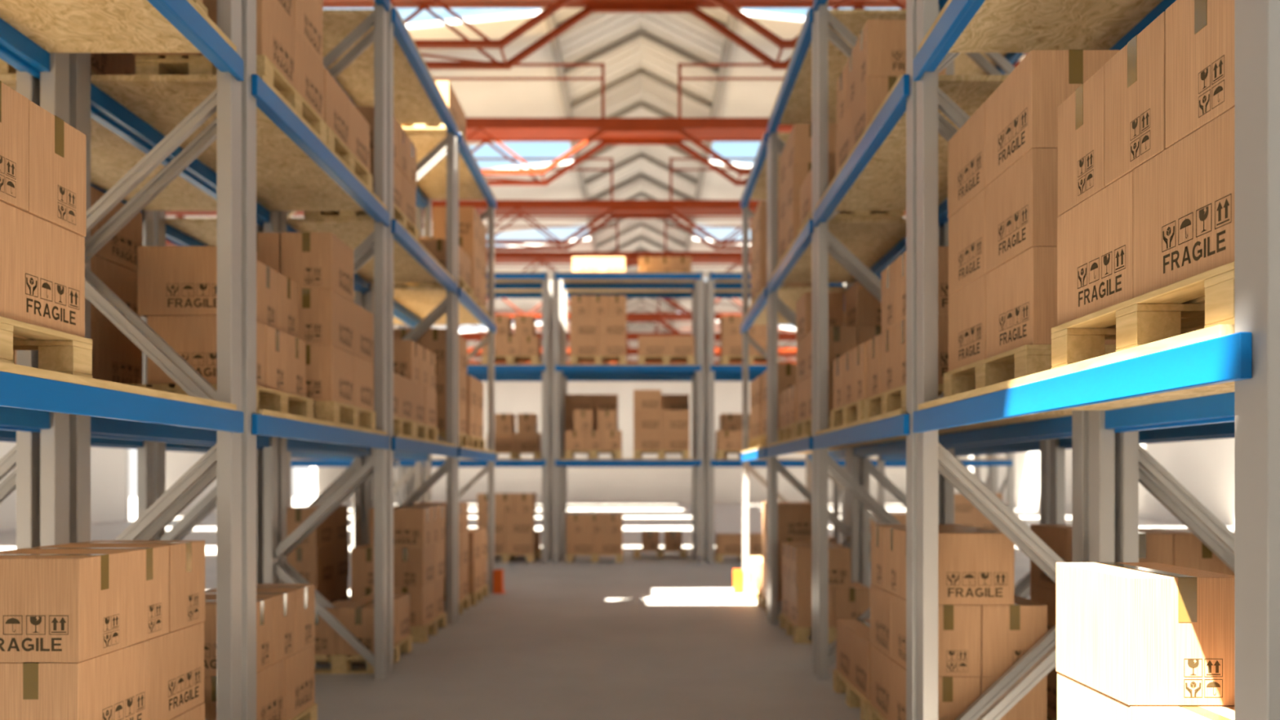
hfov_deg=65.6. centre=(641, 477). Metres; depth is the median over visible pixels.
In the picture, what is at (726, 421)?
cardboard box
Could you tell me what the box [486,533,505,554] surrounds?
cardboard box
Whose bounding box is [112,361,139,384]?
print
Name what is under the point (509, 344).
cardboard box
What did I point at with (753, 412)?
cardboard box
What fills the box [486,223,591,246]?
window
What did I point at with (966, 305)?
cardboard box
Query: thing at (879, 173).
rack
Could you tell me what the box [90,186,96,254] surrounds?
cardboard box
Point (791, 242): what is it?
wooden pallet
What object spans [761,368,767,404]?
cardboard box
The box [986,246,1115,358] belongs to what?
cardboard box
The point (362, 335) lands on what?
print
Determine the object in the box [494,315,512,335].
cardboard box
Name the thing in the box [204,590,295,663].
cardboard box
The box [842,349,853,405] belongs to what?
cardboard box
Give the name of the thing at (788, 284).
cardboard box
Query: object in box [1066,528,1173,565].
cardboard box
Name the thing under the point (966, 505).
print
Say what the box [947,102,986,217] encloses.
cardboard box
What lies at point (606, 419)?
cardboard box
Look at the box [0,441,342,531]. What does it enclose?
wall
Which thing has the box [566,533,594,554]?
cardboard box
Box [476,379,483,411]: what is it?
cardboard box
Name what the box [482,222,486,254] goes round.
cardboard box
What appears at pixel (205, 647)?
print
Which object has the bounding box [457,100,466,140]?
cardboard box
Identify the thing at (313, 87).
print
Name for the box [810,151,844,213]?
cardboard box
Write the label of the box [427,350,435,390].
cardboard box
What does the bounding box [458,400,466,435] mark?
cardboard box
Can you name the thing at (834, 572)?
print
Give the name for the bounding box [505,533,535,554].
cardboard box
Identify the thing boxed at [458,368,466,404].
cardboard box
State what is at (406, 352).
cardboard box
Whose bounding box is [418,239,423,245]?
cardboard box
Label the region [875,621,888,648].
print
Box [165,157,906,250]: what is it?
roof truss
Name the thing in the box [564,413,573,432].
cardboard box
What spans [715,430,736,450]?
cardboard box
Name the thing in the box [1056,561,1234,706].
cardboard box
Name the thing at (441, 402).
cardboard box
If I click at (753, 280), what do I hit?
cardboard box
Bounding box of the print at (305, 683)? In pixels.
[295,677,312,709]
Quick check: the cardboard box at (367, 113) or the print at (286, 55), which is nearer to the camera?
the print at (286, 55)
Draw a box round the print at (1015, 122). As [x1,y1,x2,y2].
[998,107,1026,165]
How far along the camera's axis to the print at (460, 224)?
14.25 m
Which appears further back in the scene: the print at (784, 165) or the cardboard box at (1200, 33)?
the print at (784, 165)
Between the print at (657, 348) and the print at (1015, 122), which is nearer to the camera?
the print at (1015, 122)
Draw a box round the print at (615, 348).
[606,346,623,353]
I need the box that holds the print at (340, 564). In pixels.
[338,561,347,575]
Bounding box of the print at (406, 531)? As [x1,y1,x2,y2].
[393,529,418,543]
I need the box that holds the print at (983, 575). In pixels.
[946,572,1007,596]
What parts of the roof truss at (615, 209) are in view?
hanger frame, hanger frame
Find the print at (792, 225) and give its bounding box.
[787,225,792,245]
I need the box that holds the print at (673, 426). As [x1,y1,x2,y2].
[671,421,686,427]
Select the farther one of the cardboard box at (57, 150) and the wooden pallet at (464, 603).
the wooden pallet at (464, 603)
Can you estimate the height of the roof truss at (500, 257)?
2.550 m
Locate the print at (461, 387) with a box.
[461,386,466,399]
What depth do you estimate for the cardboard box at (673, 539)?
22.35 m
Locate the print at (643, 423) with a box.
[642,421,659,427]
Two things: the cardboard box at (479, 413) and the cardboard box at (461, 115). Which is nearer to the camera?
the cardboard box at (461, 115)
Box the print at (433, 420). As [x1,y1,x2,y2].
[429,409,435,423]
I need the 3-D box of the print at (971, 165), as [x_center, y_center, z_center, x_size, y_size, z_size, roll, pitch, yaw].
[1.714,-1.572,5.190,0.001,0.148,0.365,0,0,0]
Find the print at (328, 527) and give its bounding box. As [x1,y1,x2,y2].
[321,527,331,542]
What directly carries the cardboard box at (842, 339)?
on the cardboard box at (809, 380)
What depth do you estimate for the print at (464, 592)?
13.57 m
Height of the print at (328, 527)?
0.148 m
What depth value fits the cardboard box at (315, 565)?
10.90 m
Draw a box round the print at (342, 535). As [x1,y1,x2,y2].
[337,524,346,538]
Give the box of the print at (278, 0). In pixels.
[278,0,292,16]
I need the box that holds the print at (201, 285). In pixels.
[166,283,217,306]
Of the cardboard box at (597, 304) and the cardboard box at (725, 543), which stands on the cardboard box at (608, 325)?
the cardboard box at (597, 304)
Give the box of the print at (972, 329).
[958,323,981,359]
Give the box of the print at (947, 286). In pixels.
[940,283,948,306]
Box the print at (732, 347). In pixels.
[731,346,742,353]
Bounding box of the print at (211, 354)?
[177,352,217,376]
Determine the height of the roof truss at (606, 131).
2.550 m
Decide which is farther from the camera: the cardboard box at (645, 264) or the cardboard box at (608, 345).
the cardboard box at (645, 264)
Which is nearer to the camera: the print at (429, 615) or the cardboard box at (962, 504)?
the print at (429, 615)
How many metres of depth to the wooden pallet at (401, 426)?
10.08 m
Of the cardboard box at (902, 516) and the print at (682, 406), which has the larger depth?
the print at (682, 406)
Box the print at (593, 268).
[580,266,595,271]
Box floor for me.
[0,497,1234,719]
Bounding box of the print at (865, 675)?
[856,666,866,692]
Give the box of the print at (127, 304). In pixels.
[122,300,137,314]
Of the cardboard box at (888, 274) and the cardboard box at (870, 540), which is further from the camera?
the cardboard box at (870, 540)
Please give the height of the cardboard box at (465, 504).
0.431 m
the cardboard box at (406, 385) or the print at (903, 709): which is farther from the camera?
the cardboard box at (406, 385)
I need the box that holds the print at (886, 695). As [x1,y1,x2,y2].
[875,681,888,714]
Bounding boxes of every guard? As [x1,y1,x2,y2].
[493,568,506,593]
[730,568,743,593]
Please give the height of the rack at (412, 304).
6.190 m
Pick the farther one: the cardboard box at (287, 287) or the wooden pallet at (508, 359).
the wooden pallet at (508, 359)
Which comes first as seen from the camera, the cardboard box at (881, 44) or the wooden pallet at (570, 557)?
the cardboard box at (881, 44)
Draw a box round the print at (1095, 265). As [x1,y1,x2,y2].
[1077,244,1125,306]
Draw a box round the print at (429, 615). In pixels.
[426,604,433,620]
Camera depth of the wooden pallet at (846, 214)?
9.22 m
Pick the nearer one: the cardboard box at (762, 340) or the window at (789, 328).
the cardboard box at (762, 340)
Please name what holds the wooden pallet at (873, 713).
on the floor
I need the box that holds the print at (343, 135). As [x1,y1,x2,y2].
[333,109,348,142]
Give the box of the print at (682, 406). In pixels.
[671,404,686,409]
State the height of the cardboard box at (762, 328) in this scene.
0.431 m
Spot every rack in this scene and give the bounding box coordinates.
[0,0,244,719]
[0,49,39,549]
[0,75,262,583]
[69,0,390,719]
[154,210,365,546]
[278,1,457,674]
[286,199,424,600]
[290,284,405,505]
[290,324,408,498]
[393,128,496,622]
[396,271,552,562]
[422,288,542,502]
[552,271,703,562]
[563,282,694,558]
[703,271,845,562]
[703,282,842,558]
[740,132,849,622]
[767,5,906,674]
[813,0,1088,719]
[828,306,906,582]
[860,11,1049,595]
[869,453,1014,511]
[875,454,990,488]
[912,0,1279,719]
[939,0,1234,598]
[1114,421,1234,562]
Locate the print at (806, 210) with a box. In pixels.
[803,197,808,216]
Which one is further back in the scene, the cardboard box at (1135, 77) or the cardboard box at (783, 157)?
the cardboard box at (783, 157)
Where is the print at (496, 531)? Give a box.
[485,524,502,532]
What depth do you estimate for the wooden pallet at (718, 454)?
21.13 m
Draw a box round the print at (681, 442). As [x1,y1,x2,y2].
[670,441,687,448]
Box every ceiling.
[165,17,593,347]
[553,8,728,332]
[673,17,1026,347]
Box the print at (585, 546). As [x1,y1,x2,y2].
[574,545,591,551]
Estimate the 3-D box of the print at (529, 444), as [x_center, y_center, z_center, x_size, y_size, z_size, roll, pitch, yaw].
[-2.510,-0.708,22.357,0.365,0.148,0.001,0,0,0]
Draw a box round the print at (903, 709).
[897,701,906,719]
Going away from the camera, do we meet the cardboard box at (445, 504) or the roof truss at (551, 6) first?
the cardboard box at (445, 504)
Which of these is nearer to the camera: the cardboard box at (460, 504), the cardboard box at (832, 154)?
the cardboard box at (832, 154)
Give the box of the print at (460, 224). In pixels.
[444,222,471,233]
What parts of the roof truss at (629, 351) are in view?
hanger frame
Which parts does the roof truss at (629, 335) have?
hanger frame, hanger frame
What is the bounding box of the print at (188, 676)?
[168,666,200,711]
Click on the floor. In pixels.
(648, 637)
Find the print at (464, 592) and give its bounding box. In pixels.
[462,581,467,594]
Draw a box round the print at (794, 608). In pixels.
[791,604,796,622]
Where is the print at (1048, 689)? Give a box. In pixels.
[1046,684,1057,711]
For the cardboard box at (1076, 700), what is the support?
on the cardboard box
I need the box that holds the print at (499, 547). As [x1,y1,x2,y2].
[486,545,502,551]
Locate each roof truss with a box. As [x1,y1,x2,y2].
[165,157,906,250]
[323,0,1028,69]
[406,297,795,341]
[422,217,751,290]
[433,62,794,185]
[458,310,796,357]
[466,328,796,364]
[466,342,796,364]
[486,265,750,319]
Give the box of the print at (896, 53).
[891,50,906,70]
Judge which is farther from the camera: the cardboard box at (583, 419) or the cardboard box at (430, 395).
the cardboard box at (583, 419)
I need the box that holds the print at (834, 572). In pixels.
[829,569,847,583]
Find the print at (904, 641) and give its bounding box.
[897,633,906,661]
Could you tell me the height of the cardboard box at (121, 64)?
0.431 m
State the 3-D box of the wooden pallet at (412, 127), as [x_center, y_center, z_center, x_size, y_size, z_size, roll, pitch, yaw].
[-2.780,-4.462,13.050,0.800,0.172,1.200,0,0,0]
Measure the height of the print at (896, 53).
0.148 m
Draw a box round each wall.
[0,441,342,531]
[342,322,906,502]
[954,437,1234,527]
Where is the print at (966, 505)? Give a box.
[955,504,972,511]
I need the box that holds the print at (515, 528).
[514,524,531,532]
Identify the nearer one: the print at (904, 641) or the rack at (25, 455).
the rack at (25, 455)
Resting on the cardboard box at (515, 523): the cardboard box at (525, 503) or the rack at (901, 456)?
the cardboard box at (525, 503)
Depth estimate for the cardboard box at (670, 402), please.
22.36 m
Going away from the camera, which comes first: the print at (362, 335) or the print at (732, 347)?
the print at (362, 335)
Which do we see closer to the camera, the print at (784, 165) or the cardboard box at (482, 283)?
the print at (784, 165)
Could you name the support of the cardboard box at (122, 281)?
on the cardboard box at (118, 359)
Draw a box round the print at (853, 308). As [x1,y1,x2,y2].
[848,307,856,325]
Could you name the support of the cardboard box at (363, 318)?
on the cardboard box at (363, 369)
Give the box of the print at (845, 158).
[840,139,848,166]
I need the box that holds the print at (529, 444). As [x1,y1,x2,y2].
[521,443,537,449]
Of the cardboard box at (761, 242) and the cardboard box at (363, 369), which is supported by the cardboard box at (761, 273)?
the cardboard box at (761, 242)
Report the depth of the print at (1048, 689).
6.76 m
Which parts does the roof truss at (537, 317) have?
hanger frame, hanger frame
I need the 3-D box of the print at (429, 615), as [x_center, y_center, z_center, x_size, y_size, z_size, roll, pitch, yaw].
[-2.388,1.506,11.219,0.001,0.148,0.365,0,0,0]
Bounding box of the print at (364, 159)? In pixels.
[356,137,368,167]
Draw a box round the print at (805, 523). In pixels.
[787,522,812,534]
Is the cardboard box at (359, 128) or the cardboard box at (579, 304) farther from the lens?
the cardboard box at (579, 304)
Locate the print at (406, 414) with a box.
[403,400,412,417]
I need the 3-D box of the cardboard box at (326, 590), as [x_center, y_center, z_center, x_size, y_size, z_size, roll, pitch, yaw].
[-3.768,1.411,11.200,0.393,0.431,0.594,0,0,0]
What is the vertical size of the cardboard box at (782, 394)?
0.431 m
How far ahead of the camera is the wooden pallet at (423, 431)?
11.01 m
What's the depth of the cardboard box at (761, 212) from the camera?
13.91 m
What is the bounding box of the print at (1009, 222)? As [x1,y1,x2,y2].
[998,204,1027,255]
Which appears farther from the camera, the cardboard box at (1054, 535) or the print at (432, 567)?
the print at (432, 567)
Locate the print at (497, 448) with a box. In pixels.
[494,443,511,449]
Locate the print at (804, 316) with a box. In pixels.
[799,315,804,333]
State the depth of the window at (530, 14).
21.93 m
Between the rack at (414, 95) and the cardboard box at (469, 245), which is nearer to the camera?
the rack at (414, 95)
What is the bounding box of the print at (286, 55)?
[273,36,293,80]
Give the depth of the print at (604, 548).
21.16 m
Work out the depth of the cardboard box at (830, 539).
12.61 m
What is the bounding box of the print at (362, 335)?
[360,334,372,356]
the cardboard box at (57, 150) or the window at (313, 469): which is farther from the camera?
the window at (313, 469)
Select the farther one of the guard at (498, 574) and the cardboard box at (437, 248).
the guard at (498, 574)
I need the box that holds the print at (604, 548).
[603,545,620,551]
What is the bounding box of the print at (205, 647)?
[204,644,217,668]
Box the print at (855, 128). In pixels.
[854,110,865,145]
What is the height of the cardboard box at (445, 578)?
0.431 m
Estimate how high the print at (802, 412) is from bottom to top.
0.148 m
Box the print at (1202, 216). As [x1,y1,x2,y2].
[1161,193,1231,273]
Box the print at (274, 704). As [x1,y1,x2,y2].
[261,696,282,719]
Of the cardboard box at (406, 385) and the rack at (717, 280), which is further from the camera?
the rack at (717, 280)
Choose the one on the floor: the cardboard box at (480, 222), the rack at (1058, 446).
the rack at (1058, 446)
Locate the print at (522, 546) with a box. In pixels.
[514,545,531,551]
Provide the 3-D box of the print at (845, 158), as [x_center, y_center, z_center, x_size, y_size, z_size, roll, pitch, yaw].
[1.698,-2.720,8.320,0.001,0.148,0.365,0,0,0]
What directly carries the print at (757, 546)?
attached to the cardboard box at (755, 540)
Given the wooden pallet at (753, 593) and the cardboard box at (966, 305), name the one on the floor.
the wooden pallet at (753, 593)
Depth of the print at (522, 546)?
21.16 m
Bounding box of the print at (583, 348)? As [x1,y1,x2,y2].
[578,346,595,353]
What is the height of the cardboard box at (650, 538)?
0.431 m
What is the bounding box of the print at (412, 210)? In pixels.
[407,204,415,224]
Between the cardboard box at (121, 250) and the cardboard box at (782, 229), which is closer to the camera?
the cardboard box at (121, 250)
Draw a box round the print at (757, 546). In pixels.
[753,545,762,551]
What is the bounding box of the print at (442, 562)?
[438,560,444,574]
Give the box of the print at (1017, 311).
[999,302,1028,345]
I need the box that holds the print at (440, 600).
[437,596,443,610]
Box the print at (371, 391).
[360,385,373,405]
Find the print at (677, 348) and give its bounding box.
[675,346,691,353]
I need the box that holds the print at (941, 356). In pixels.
[940,352,948,376]
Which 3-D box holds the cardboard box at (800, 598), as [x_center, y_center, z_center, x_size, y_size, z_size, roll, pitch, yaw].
[1.895,1.411,11.100,0.393,0.431,0.594,0,0,0]
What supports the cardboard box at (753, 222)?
on the cardboard box at (753, 251)
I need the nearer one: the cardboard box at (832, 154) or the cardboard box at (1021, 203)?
the cardboard box at (1021, 203)
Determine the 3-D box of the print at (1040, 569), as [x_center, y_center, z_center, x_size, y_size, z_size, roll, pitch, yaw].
[2.801,0.642,6.790,0.001,0.148,0.365,0,0,0]
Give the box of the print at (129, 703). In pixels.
[102,691,144,719]
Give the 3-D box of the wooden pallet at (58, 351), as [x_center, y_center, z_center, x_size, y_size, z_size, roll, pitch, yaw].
[-2.720,-0.500,3.600,0.800,0.172,1.200,0,0,0]
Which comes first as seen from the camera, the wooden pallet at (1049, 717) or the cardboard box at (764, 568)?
the wooden pallet at (1049, 717)
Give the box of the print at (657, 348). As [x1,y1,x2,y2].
[646,346,663,353]
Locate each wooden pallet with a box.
[0,58,97,75]
[0,315,92,377]
[128,384,313,417]
[134,54,326,142]
[193,0,207,15]
[291,703,317,719]
[304,203,418,240]
[313,401,376,429]
[315,635,412,674]
[326,126,372,191]
[393,275,472,297]
[393,416,415,436]
[400,124,460,132]
[409,612,446,642]
[414,422,437,440]
[437,431,468,446]
[458,595,470,613]
[467,584,488,605]
[468,435,484,449]
[472,297,488,314]
[481,355,542,363]
[486,551,537,562]
[494,547,542,558]
[495,452,542,458]
[564,450,622,458]
[564,452,614,458]
[566,553,622,562]
[569,355,626,363]
[633,450,689,458]
[633,547,687,558]
[638,355,694,363]
[640,452,681,458]
[714,551,762,562]
[715,450,767,458]
[719,355,778,363]
[724,452,738,458]
[748,435,759,448]
[748,584,762,605]
[749,292,759,309]
[760,433,767,446]
[760,595,779,619]
[777,241,792,266]
[777,423,794,441]
[779,613,835,643]
[794,417,830,437]
[798,208,904,232]
[830,399,864,427]
[832,669,870,719]
[864,384,943,418]
[866,703,886,719]
[943,344,1116,397]
[1046,712,1057,719]
[1051,261,1234,368]
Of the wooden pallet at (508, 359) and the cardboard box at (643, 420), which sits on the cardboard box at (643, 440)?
the cardboard box at (643, 420)
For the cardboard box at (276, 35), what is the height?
0.431 m
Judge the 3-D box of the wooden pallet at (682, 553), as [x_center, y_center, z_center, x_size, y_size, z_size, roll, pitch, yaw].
[0.430,1.714,22.730,1.200,0.172,0.800,0,0,0]
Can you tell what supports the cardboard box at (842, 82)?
on the cardboard box at (843, 131)
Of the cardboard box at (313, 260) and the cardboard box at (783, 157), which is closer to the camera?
the cardboard box at (313, 260)
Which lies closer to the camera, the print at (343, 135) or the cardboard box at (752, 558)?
the print at (343, 135)
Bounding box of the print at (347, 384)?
[339,378,352,399]
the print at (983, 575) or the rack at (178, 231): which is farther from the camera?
the rack at (178, 231)
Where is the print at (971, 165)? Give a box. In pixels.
[958,151,981,199]
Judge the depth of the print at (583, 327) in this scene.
21.15 m
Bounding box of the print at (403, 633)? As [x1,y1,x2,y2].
[400,617,408,634]
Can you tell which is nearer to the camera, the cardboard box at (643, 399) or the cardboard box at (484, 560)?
the cardboard box at (484, 560)
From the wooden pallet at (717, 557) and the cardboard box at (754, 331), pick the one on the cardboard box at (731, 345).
the cardboard box at (754, 331)
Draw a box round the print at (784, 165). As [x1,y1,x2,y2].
[781,164,786,182]
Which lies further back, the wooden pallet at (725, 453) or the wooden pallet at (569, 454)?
the wooden pallet at (725, 453)
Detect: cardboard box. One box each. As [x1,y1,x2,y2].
[0,80,28,211]
[0,200,84,337]
[0,545,168,645]
[0,551,128,662]
[0,640,149,719]
[14,320,96,378]
[26,99,86,236]
[55,540,204,632]
[90,53,110,75]
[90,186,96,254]
[90,254,95,320]
[95,189,142,272]
[95,255,141,327]
[96,321,142,384]
[110,53,135,75]
[133,53,199,75]
[137,245,217,317]
[146,315,265,387]
[147,621,204,719]
[169,702,204,719]
[199,0,296,89]
[203,658,284,719]
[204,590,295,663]
[204,597,273,675]
[210,583,315,653]
[256,231,280,273]
[256,260,278,329]
[265,324,287,392]
[274,0,293,25]
[278,272,297,337]
[280,231,354,302]
[284,644,315,719]
[286,506,333,547]
[286,544,333,586]
[287,333,306,397]
[293,0,323,63]
[296,29,324,120]
[297,288,354,354]
[302,505,347,543]
[306,345,354,406]
[314,600,354,654]
[315,582,332,600]
[324,68,349,149]
[331,541,349,581]
[332,576,348,600]
[337,600,395,654]
[349,99,369,172]
[350,586,373,600]
[351,544,373,586]
[353,302,373,362]
[354,355,373,411]
[355,106,397,165]
[355,593,409,644]
[369,152,402,212]
[369,507,431,547]
[373,339,419,383]
[393,328,419,344]
[393,372,399,417]
[393,505,444,542]
[393,506,438,545]
[393,544,434,586]
[393,582,434,626]
[397,121,408,177]
[399,375,413,421]
[402,173,416,227]
[406,137,416,189]
[412,503,446,537]
[413,381,424,424]
[413,502,462,535]
[418,236,446,239]
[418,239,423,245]
[419,328,459,368]
[419,345,427,386]
[421,502,468,534]
[423,239,462,279]
[424,386,436,427]
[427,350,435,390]
[431,80,457,127]
[432,206,478,243]
[434,541,444,581]
[434,577,444,618]
[435,362,446,397]
[436,397,446,431]
[444,535,460,572]
[444,568,460,602]
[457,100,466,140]
[458,236,479,274]
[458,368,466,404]
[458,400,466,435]
[459,335,466,373]
[460,533,468,568]
[460,564,467,599]
[462,250,471,288]
[466,374,476,408]
[466,405,476,437]
[467,559,480,593]
[468,528,486,559]
[468,529,479,562]
[471,266,479,301]
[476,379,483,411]
[476,408,483,439]
[477,493,497,513]
[477,513,505,533]
[478,214,482,248]
[480,246,486,282]
[480,275,486,308]
[480,555,487,588]
[481,335,500,355]
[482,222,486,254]
[486,432,513,452]
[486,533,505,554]
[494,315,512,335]
[494,413,515,432]
[495,493,515,513]
[500,335,519,355]
[505,513,535,533]
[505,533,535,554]
[513,432,541,452]
[514,315,535,335]
[515,493,536,513]
[517,413,537,432]
[519,335,540,358]
[535,530,540,550]
[564,394,591,413]
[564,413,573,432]
[565,430,584,450]
[566,512,586,533]
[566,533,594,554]
[569,294,588,315]
[569,315,598,336]
[569,335,598,355]
[572,257,599,271]
[573,409,593,430]
[584,430,603,450]
[585,512,604,533]
[588,294,607,315]
[591,394,617,413]
[593,413,617,430]
[594,533,622,554]
[597,409,617,430]
[598,315,626,335]
[598,335,626,355]
[599,257,625,271]
[603,430,622,450]
[604,512,622,533]
[607,295,626,315]
[633,389,661,409]
[633,409,661,430]
[633,430,661,450]
[638,257,655,271]
[638,335,666,355]
[641,529,659,550]
[655,256,673,271]
[661,394,662,410]
[661,409,689,430]
[661,430,689,450]
[662,394,688,409]
[663,529,682,550]
[666,335,693,355]
[673,256,691,271]
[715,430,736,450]
[715,533,742,554]
[719,413,738,430]
[720,315,740,339]
[720,335,750,357]
[736,430,751,450]
[738,413,751,430]
[740,315,759,335]
[748,533,762,554]
[749,555,762,588]
[750,241,755,278]
[750,335,767,355]
[750,378,755,411]
[751,213,755,248]
[751,271,755,303]
[751,408,755,438]
[754,559,762,593]
[755,200,778,239]
[755,231,767,270]
[755,262,787,297]
[755,374,761,408]
[755,405,761,437]
[759,324,767,335]
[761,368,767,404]
[761,401,767,435]
[762,502,808,533]
[762,533,767,567]
[762,564,767,599]
[765,502,811,534]
[777,216,786,262]
[777,364,797,397]
[777,397,779,429]
[777,503,812,537]
[777,537,804,572]
[777,572,782,603]
[778,181,785,227]
[779,143,786,191]
[779,391,784,428]
[781,541,835,579]
[782,577,789,619]
[784,387,789,426]
[785,162,812,216]
[786,123,830,177]
[786,202,799,249]
[786,543,842,583]
[787,283,812,286]
[789,384,797,425]
[789,582,833,627]
[791,546,851,587]
[795,292,844,342]
[796,335,806,382]
[797,377,806,422]
[800,171,810,226]
[804,536,835,542]
[805,325,857,377]
[806,371,833,418]
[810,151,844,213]
[830,123,836,151]
[833,355,842,408]
[833,582,870,627]
[835,106,850,173]
[835,618,870,683]
[836,63,846,128]
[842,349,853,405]
[844,280,880,326]
[846,44,856,111]
[850,75,898,151]
[851,629,870,700]
[853,342,866,402]
[856,19,946,94]
[857,325,881,346]
[866,333,880,398]
[869,513,899,533]
[869,540,871,554]
[870,583,891,658]
[870,644,891,719]
[871,524,966,589]
[880,260,896,333]
[880,324,895,393]
[884,526,988,596]
[890,658,980,719]
[891,593,981,676]
[895,245,948,324]
[895,315,948,388]
[898,513,906,524]
[899,529,1014,604]
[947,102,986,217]
[948,188,986,295]
[948,274,986,371]
[954,493,974,513]
[954,513,974,527]
[973,513,1000,531]
[974,493,1002,513]
[980,675,1046,719]
[981,595,1047,676]
[985,48,1119,186]
[985,148,1058,273]
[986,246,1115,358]
[1030,524,1071,591]
[1030,584,1056,651]
[1046,651,1057,718]
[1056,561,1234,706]
[1057,65,1106,216]
[1057,170,1133,325]
[1057,671,1234,719]
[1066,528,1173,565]
[1104,11,1166,186]
[1132,706,1234,719]
[1133,106,1234,297]
[1138,528,1234,575]
[1165,0,1234,148]
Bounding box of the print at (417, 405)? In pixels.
[416,404,423,420]
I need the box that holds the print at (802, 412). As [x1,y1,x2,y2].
[800,401,805,416]
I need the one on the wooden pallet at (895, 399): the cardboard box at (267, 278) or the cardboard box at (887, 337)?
the cardboard box at (887, 337)
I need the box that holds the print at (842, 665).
[840,650,848,675]
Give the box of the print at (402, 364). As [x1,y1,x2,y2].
[393,362,405,376]
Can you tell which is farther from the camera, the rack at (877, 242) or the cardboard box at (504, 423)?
the cardboard box at (504, 423)
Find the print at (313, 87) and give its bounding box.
[306,75,322,114]
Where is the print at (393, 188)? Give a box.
[393,187,401,208]
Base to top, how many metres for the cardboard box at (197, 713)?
0.431 m
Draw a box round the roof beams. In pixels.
[542,8,740,332]
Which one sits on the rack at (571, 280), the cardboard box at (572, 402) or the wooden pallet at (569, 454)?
the wooden pallet at (569, 454)
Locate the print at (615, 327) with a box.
[607,326,624,333]
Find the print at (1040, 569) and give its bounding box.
[1040,568,1054,583]
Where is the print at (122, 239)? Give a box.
[111,234,138,264]
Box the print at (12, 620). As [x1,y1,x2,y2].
[0,615,68,651]
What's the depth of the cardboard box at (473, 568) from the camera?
14.01 m
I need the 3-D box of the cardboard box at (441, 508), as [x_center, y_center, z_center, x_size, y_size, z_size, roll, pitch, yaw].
[-2.673,0.547,11.850,0.594,0.431,0.393,0,0,0]
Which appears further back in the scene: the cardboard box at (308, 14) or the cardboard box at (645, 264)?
the cardboard box at (645, 264)
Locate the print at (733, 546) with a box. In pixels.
[724,545,742,551]
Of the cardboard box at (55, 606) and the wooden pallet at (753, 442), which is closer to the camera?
the cardboard box at (55, 606)
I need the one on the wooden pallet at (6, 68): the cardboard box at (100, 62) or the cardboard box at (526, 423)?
the cardboard box at (100, 62)
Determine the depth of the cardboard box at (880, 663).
6.86 m
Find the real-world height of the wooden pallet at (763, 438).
0.172 m
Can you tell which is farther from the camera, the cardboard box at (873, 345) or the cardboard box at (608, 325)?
the cardboard box at (608, 325)
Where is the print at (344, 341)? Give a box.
[339,323,352,347]
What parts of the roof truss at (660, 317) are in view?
hanger frame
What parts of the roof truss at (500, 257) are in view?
hanger frame, hanger frame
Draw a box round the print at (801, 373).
[799,360,804,376]
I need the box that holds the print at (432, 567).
[426,565,433,580]
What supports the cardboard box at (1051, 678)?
on the wooden pallet
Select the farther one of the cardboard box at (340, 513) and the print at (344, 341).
the cardboard box at (340, 513)
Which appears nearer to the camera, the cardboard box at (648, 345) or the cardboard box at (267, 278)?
the cardboard box at (267, 278)
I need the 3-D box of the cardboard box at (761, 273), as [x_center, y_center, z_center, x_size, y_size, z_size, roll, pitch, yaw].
[1.860,-2.815,14.200,0.393,0.431,0.594,0,0,0]
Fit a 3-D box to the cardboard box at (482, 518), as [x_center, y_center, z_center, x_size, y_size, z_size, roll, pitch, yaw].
[-3.200,0.979,21.352,0.594,0.431,0.393,0,0,0]
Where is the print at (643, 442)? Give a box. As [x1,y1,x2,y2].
[642,441,659,448]
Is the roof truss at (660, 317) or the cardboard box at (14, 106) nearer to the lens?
the cardboard box at (14, 106)
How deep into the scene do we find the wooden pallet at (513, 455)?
22.33 m
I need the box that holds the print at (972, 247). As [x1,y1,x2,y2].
[958,237,982,279]
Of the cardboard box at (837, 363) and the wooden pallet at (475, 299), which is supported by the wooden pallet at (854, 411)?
the cardboard box at (837, 363)
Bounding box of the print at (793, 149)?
[788,149,793,168]
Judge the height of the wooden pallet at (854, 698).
0.172 m
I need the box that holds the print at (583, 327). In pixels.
[578,326,595,333]
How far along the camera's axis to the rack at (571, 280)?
21.10 m
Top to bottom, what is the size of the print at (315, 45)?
0.148 m
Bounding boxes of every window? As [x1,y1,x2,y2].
[405,8,542,30]
[435,322,542,332]
[467,142,573,168]
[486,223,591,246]
[675,311,795,329]
[691,223,751,245]
[708,142,752,168]
[739,8,804,22]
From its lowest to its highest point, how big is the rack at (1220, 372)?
6.190 m
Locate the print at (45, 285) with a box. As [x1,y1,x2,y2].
[25,272,79,324]
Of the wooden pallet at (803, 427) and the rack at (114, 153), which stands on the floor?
the rack at (114, 153)
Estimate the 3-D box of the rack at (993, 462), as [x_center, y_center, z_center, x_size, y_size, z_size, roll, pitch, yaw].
[6.320,-1.295,21.627,3.249,6.190,1.126,0,0,0]
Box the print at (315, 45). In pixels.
[304,13,321,53]
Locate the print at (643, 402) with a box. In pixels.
[642,400,659,407]
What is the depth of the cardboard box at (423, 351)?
10.97 m
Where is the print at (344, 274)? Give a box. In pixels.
[338,267,352,294]
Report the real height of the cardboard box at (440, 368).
0.431 m
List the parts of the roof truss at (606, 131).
hanger frame, hanger frame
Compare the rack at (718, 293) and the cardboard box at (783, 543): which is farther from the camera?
the rack at (718, 293)
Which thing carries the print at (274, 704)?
attached to the cardboard box at (270, 681)
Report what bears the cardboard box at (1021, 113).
on the cardboard box at (1021, 203)
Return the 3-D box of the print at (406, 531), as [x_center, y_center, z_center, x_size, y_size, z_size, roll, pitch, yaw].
[-2.606,0.642,10.854,0.365,0.148,0.001,0,0,0]
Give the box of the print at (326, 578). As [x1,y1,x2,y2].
[322,564,333,580]
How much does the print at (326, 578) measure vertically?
0.148 m

